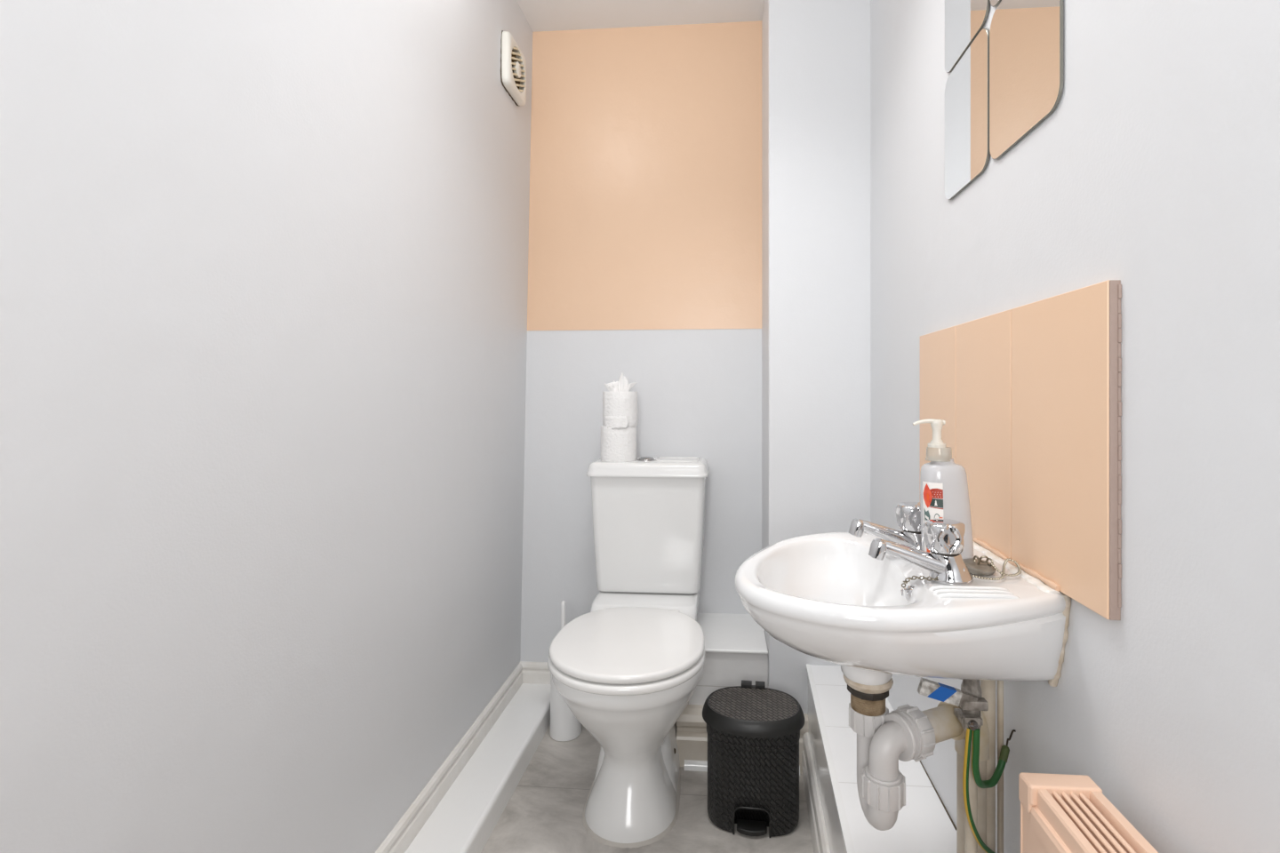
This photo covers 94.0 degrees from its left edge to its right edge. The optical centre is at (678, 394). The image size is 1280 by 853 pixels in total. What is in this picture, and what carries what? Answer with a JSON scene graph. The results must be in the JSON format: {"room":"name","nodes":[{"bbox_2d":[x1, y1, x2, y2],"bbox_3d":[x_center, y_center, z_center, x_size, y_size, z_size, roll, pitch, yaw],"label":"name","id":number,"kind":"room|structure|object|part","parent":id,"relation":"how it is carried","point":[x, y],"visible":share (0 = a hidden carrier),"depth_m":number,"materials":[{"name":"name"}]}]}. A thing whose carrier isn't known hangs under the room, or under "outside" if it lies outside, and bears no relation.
{"room":"bathroom","nodes":[
{"label":"bathroom","id":0,"kind":"room"},
{"bbox_2d":[0,0,532,852],"bbox_3d":[-0.631,-0.092,0.851,0.131,2.205,2.440,0,0,4],"label":"wall","id":1,"kind":"structure","parent":0,"point":[263,264],"depth_m":0.83,"materials":[{"name":"white paint"}]},
{"bbox_2d":[375,663,522,852],"bbox_3d":[-0.606,0.914,0.799,0.016,0.062,2.340,0,0,4],"label":"baseboard","id":2,"kind":"structure","parent":1,"relation":"attached to","point":[407,828],"depth_m":1.43,"materials":[{"name":"white wood"}]},
{"bbox_2d":[404,683,550,852],"bbox_3d":[-0.546,0.978,0.795,0.149,0.065,2.340,0,0,4],"label":"pipe boxing","id":3,"kind":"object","parent":1,"relation":"attached to","point":[466,818],"depth_m":1.47,"materials":[{"name":"white paint"}]},
{"bbox_2d":[500,30,526,105],"bbox_3d":[-0.486,-0.965,1.770,0.029,0.159,0.159,0,0,4],"label":"fan","id":4,"kind":"object","parent":1,"relation":"attached to","point":[513,64],"visible":1,"depth_m":1.74,"materials":[{"name":"white plastic"}]},
{"bbox_2d":[516,0,764,31],"bbox_3d":[-0.067,-1.225,0.757,1.250,0.060,2.540,0,0,4],"label":"ceiling","id":5,"kind":"structure","parent":0,"point":[541,15],"depth_m":1.86,"materials":[{"name":"white paint"}]},
{"bbox_2d":[520,20,761,662],"bbox_3d":[-0.033,-0.092,1.968,1.150,2.205,0.082,0,0,4],"label":"wall","id":6,"kind":"structure","parent":0,"point":[644,251],"depth_m":1.93,"materials":[{"name":"white paint"}]},
{"bbox_2d":[520,661,550,684],"bbox_3d":[-0.253,0.913,1.937,0.545,0.064,0.016,0,0,4],"label":"baseboard","id":7,"kind":"structure","parent":6,"relation":"attached to","point":[539,673],"depth_m":1.95,"materials":[{"name":"white wood"}]},
{"bbox_2d":[687,652,767,704],"bbox_3d":[0.136,0.862,1.792,0.244,0.297,0.285,0,0,4],"label":"trim","id":8,"kind":"structure","parent":6,"relation":"attached to","point":[720,670],"depth_m":1.65,"materials":[{"name":"white wood"}]},
{"bbox_2d":[696,613,767,654],"bbox_3d":[0.135,0.709,1.788,0.246,0.009,0.294,0,0,4],"label":"trim","id":9,"kind":"structure","parent":6,"relation":"attached to","point":[724,633],"depth_m":1.75,"materials":[{"name":"white paint"}]},
{"bbox_2d":[480,724,813,852],"bbox_3d":[-0.122,1.040,0.361,1.300,0.060,3.340,0,0,4],"label":"floor","id":10,"kind":"structure","parent":0,"point":[543,814],"depth_m":1.41,"materials":[{"name":"grey tile"}]},
{"bbox_2d":[549,600,581,742],"bbox_3d":[-0.336,0.811,1.776,0.098,0.398,0.098,0,0,4],"label":"toilet brush","id":11,"kind":"object","parent":10,"relation":"on","point":[564,726],"visible":0.43,"depth_m":1.74,"materials":[{"name":"white plastic"}]},
{"bbox_3d":[-0.341,0.686,1.765,0.013,0.148,0.013,0,0,4],"label":"handle","id":12,"kind":"part","parent":11,"relation":"part of","materials":[{"name":"white plastic"}]},
{"bbox_2d":[547,456,709,848],"bbox_3d":[-0.106,0.600,1.567,0.363,0.821,0.706,0,0,4],"label":"toilet","id":13,"kind":"object","parent":10,"relation":"on","point":[628,668],"visible":0.99,"depth_m":1.43,"materials":[{"name":"white ceramic"}]},
{"bbox_2d":[600,425,636,462],"bbox_3d":[-0.180,0.146,1.805,0.108,0.104,0.107,0,0,4],"label":"toilet roll","id":14,"kind":"object","parent":13,"relation":"on","point":[617,445],"visible":0.8,"depth_m":1.76,"materials":[{"name":"white paper"}]},
{"bbox_2d":[602,373,637,429],"bbox_3d":[-0.176,0.018,1.804,0.105,0.169,0.109,0,0,4],"label":"toilet roll","id":15,"kind":"object","parent":14,"relation":"on","point":[620,405],"visible":1,"depth_m":1.76,"materials":[{"name":"white paper"}]},
{"bbox_3d":[-0.117,0.608,1.414,0.363,0.020,0.400,0,0,4],"label":"seat","id":16,"kind":"part","parent":13,"relation":"part of","materials":[{"name":"white plastic"}]},
{"bbox_3d":[-0.117,0.585,1.420,0.360,0.022,0.404,0,0,4],"label":"lid","id":17,"kind":"part","parent":13,"relation":"part of","materials":[{"name":"white plastic"}]},
{"bbox_3d":[-0.086,0.219,1.818,0.358,0.040,0.202,0,0,4],"label":"cistern lid","id":18,"kind":"part","parent":13,"relation":"part of","materials":[{"name":"white ceramic"}]},
{"bbox_2d":[676,704,707,767],"bbox_3d":[0.121,0.936,1.628,0.249,0.147,0.045,0,0,4],"label":"baseboard","id":19,"kind":"structure","parent":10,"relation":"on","point":[692,734],"depth_m":1.62,"materials":[{"name":"white wood"}]},
{"bbox_2d":[684,760,799,775],"bbox_3d":[0.170,1.000,1.595,0.308,0.020,0.014,0,0,4],"label":"trim","id":20,"kind":"structure","parent":10,"relation":"on","point":[689,764],"depth_m":1.60,"materials":[{"name":"white paint"}]},
{"bbox_2d":[702,680,804,838],"bbox_3d":[0.179,0.871,1.431,0.243,0.278,0.192,0,0,7],"label":"pedal bin","id":21,"kind":"object","parent":10,"relation":"on","point":[753,732],"visible":1,"depth_m":1.37,"materials":[{"name":"plastic"}]},
{"bbox_3d":[0.168,0.975,1.359,0.087,0.067,0.007,0,0,7],"label":"arch trim","id":22,"kind":"part","parent":21,"relation":"part of","materials":[{"name":"black plastic"}]},
{"bbox_3d":[0.179,0.755,1.427,0.243,0.030,0.184,0,0,7],"label":"lid","id":23,"kind":"part","parent":21,"relation":"part of","materials":[{"name":"black plastic"}]},
{"bbox_2d":[801,732,830,852],"bbox_3d":[0.271,0.956,0.997,0.018,0.108,1.231,0,0,7],"label":"baseboard","id":24,"kind":"structure","parent":10,"relation":"on","point":[820,841],"depth_m":1.37,"materials":[{"name":"white wood"}]},
{"bbox_2d":[761,0,870,714],"bbox_3d":[0.404,-0.092,1.774,0.290,2.205,0.340,0,0,4],"label":"wall pier","id":25,"kind":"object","parent":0,"point":[816,53],"visible":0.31,"depth_m":1.61,"materials":[{"name":"white paint"}]},
{"bbox_2d":[799,713,807,773],"bbox_3d":[0.304,0.936,1.600,0.121,0.147,0.022,0,0,4],"label":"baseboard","id":26,"kind":"object","parent":25,"relation":"attached to","point":[804,729],"depth_m":1.59,"materials":[{"name":"white wood"}]},
{"bbox_2d":[870,0,1279,852],"bbox_3d":[0.491,-0.092,0.764,0.080,2.205,2.440,0,0,4],"label":"wall","id":27,"kind":"structure","parent":0,"point":[1155,169],"depth_m":0.55,"materials":[{"name":"white paint"}]},
{"bbox_2d":[806,664,855,852],"bbox_3d":[0.367,0.874,1.000,0.222,0.272,1.250,0,0,4],"label":"trim","id":28,"kind":"structure","parent":27,"relation":"attached to","point":[834,834],"depth_m":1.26,"materials":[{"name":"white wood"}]},
{"bbox_2d":[810,664,956,852],"bbox_3d":[0.365,0.734,1.000,0.226,0.008,1.250,0,0,4],"label":"ledge","id":29,"kind":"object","parent":27,"relation":"attached to","point":[924,825],"depth_m":1.08,"materials":[{"name":"white tile"}]},
{"bbox_2d":[921,701,989,852],"bbox_3d":[0.367,0.572,0.800,0.128,0.317,0.048,0,0,-26],"label":"pipe","id":30,"kind":"object","parent":29,"relation":"on","point":[946,725],"visible":0.57,"depth_m":0.80,"materials":[{"name":"plastic"}]},
{"bbox_2d":[960,680,981,852],"bbox_3d":[0.379,0.537,0.770,0.025,0.386,0.024,0,0,4],"label":"supply pipe","id":31,"kind":"object","parent":29,"relation":"on","point":[972,687],"visible":0.39,"depth_m":0.76,"materials":[{"name":"metal"}]},
{"bbox_2d":[917,677,988,711],"bbox_3d":[0.345,0.377,0.752,0.088,0.039,0.016,0,0,-1],"label":"tag","id":32,"kind":"object","parent":31,"relation":"attached to","point":[930,689],"visible":1,"depth_m":0.74,"materials":[{"name":"metal"}]},
{"bbox_3d":[0.365,0.384,0.752,0.047,0.026,0.016,0,0,4],"label":"lever arm","id":33,"kind":"part","parent":32,"relation":"part of","materials":[{"name":"metal"}]},
{"bbox_2d":[953,708,983,730],"bbox_3d":[0.373,0.415,0.763,0.026,0.017,0.037,0,0,4],"label":"clamp","id":34,"kind":"object","parent":31,"relation":"attached to","point":[972,722],"visible":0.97,"depth_m":0.75,"materials":[{"name":"metal"}]},
{"bbox_2d":[962,728,995,852],"bbox_3d":[0.391,0.515,0.764,0.075,0.191,0.008,0,0,-30],"label":"cable","id":35,"kind":"object","parent":34,"relation":"hanging from","point":[968,737],"visible":1,"depth_m":0.75,"materials":[{"name":"green plastic"}]},
{"bbox_2d":[971,728,1015,788],"bbox_3d":[0.410,0.464,0.774,0.103,0.089,0.014,0,0,-34],"label":"cable","id":36,"kind":"object","parent":34,"relation":"attached to","point":[1004,752],"visible":1,"depth_m":0.76,"materials":[{"name":"green plastic"}]},
{"bbox_2d":[980,680,1003,852],"bbox_3d":[0.427,0.535,0.811,0.029,0.390,0.018,0,0,4],"label":"supply pipe","id":37,"kind":"object","parent":29,"relation":"on","point":[988,687],"visible":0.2,"depth_m":0.81,"materials":[{"name":"white plastic"}]},
{"bbox_2d":[734,532,1071,687],"bbox_3d":[0.264,0.296,0.794,0.384,0.153,0.378,0,0,4],"label":"basin","id":38,"kind":"object","parent":27,"relation":"attached to","point":[823,596],"visible":0.92,"depth_m":0.67,"materials":[{"name":"white ceramic"}]},
{"bbox_2d":[848,501,921,550],"bbox_3d":[0.302,0.189,0.839,0.124,0.072,0.047,0,0,1],"label":"tap","id":39,"kind":"object","parent":38,"relation":"on","point":[908,514],"visible":0.73,"depth_m":0.83,"materials":[{"name":"silver metal"}]},
{"bbox_3d":[0.332,0.171,0.838,0.048,0.036,0.047,0,0,1],"label":"handle","id":40,"kind":"part","parent":39,"relation":"part of","materials":[{"name":"silver metal"}]},
{"bbox_2d":[902,529,920,534],"bbox_3d":[0.332,0.191,0.837,0.032,0.004,0.032,0,0,1],"label":"washer","id":41,"kind":"object","parent":39,"relation":"in","point":[904,532],"depth_m":0.82,"materials":[{"name":"silver metal"}]},
{"bbox_2d":[843,674,935,831],"bbox_3d":[0.265,0.464,0.776,0.089,0.182,0.104,0,0,-20],"label":"trap","id":42,"kind":"object","parent":38,"relation":"hanging from","point":[884,738],"visible":0.96,"depth_m":0.74,"materials":[{"name":"white plastic"}]},
{"bbox_2d":[868,518,973,585],"bbox_3d":[0.293,0.189,0.723,0.124,0.072,0.047,0,0,1],"label":"tap","id":43,"kind":"object","parent":38,"relation":"on","point":[943,538],"visible":1,"depth_m":0.71,"materials":[{"name":"silver metal"}]},
{"bbox_3d":[0.323,0.171,0.722,0.048,0.036,0.047,0,0,1],"label":"handle","id":44,"kind":"part","parent":43,"relation":"part of","materials":[{"name":"silver metal"}]},
{"bbox_2d":[930,551,959,557],"bbox_3d":[0.323,0.191,0.722,0.032,0.004,0.032,0,0,1],"label":"washer","id":45,"kind":"object","parent":43,"relation":"in","point":[933,554],"depth_m":0.71,"materials":[{"name":"silver metal"}]},
{"bbox_2d":[912,418,973,559],"bbox_3d":[0.350,0.128,0.789,0.076,0.192,0.049,0,0,4],"label":"soap bottle","id":46,"kind":"object","parent":38,"relation":"on","point":[944,492],"visible":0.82,"depth_m":0.77,"materials":[{"name":"white plastic"}]},
{"bbox_2d":[901,555,1021,587],"bbox_3d":[0.351,0.216,0.728,0.171,0.029,0.061,0,0,-26],"label":"plug","id":47,"kind":"object","parent":38,"relation":"on","point":[978,566],"visible":0.98,"depth_m":0.73,"materials":[{"name":"silver metal"}]},
{"bbox_3d":[0.291,0.223,0.711,0.052,0.014,0.008,0,0,-3],"label":"chain","id":48,"kind":"part","parent":47,"relation":"part of","materials":[{"name":"brown"}]},
{"bbox_3d":[0.398,0.215,0.732,0.085,0.013,0.029,0,0,-32],"label":"chain","id":49,"kind":"part","parent":47,"relation":"part of","materials":[{"name":"brown"}]},
{"bbox_2d":[919,760,956,831],"bbox_3d":[0.476,0.730,1.131,0.004,0.002,0.270,0,0,4],"label":"trim","id":50,"kind":"structure","parent":27,"relation":"attached to","point":[940,800],"depth_m":1.07,"materials":[{"name":"white plastic"}]},
{"bbox_2d":[944,27,990,199],"bbox_3d":[0.463,-0.442,0.960,0.005,0.215,0.172,0,0,4],"label":"mirror","id":51,"kind":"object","parent":27,"relation":"attached to","point":[967,152],"depth_m":0.94,"materials":[{"name":"mirror glass"},{"name":"dark glass edge"}]},
{"bbox_2d":[944,0,990,72],"bbox_3d":[0.463,-0.659,0.960,0.005,0.211,0.172,0,0,4],"label":"tile","id":52,"kind":"structure","parent":27,"relation":"attached to","point":[964,20],"depth_m":0.97,"materials":[{"name":"silver mirror"}]},
{"bbox_2d":[989,0,1001,7],"bbox_3d":[0.449,-0.659,0.777,0.005,0.211,0.184,0,0,4],"label":"tile","id":53,"kind":"structure","parent":27,"relation":"attached to","point":[994,3],"depth_m":0.85,"materials":[{"name":"mirror"}]},
{"bbox_2d":[920,280,1121,620],"bbox_3d":[0.450,0.056,0.873,0.018,0.339,0.575,0,0,4],"label":"backsplash","id":54,"kind":"structure","parent":27,"relation":"attached to","point":[1028,397],"depth_m":0.71,"materials":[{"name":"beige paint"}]},
{"bbox_2d":[989,0,1063,159],"bbox_3d":[0.449,-0.442,0.777,0.005,0.215,0.184,0,0,4],"label":"mirror","id":55,"kind":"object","parent":27,"relation":"attached to","point":[1026,36],"depth_m":0.77,"materials":[{"name":"mirror"}]},
{"bbox_2d":[1018,772,1158,852],"bbox_3d":[0.359,0.696,0.197,0.093,0.628,0.808,0,0,4],"label":"radiator","id":56,"kind":"object","parent":27,"relation":"attached to","point":[1060,813],"visible":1,"depth_m":0.56,"materials":[{"name":"beige"}]},
{"bbox_3d":[0.347,0.624,0.197,0.063,0.472,0.806,0,0,4],"label":"casing","id":57,"kind":"part","parent":56,"relation":"part of","materials":[{"name":"beige"}]}
]}

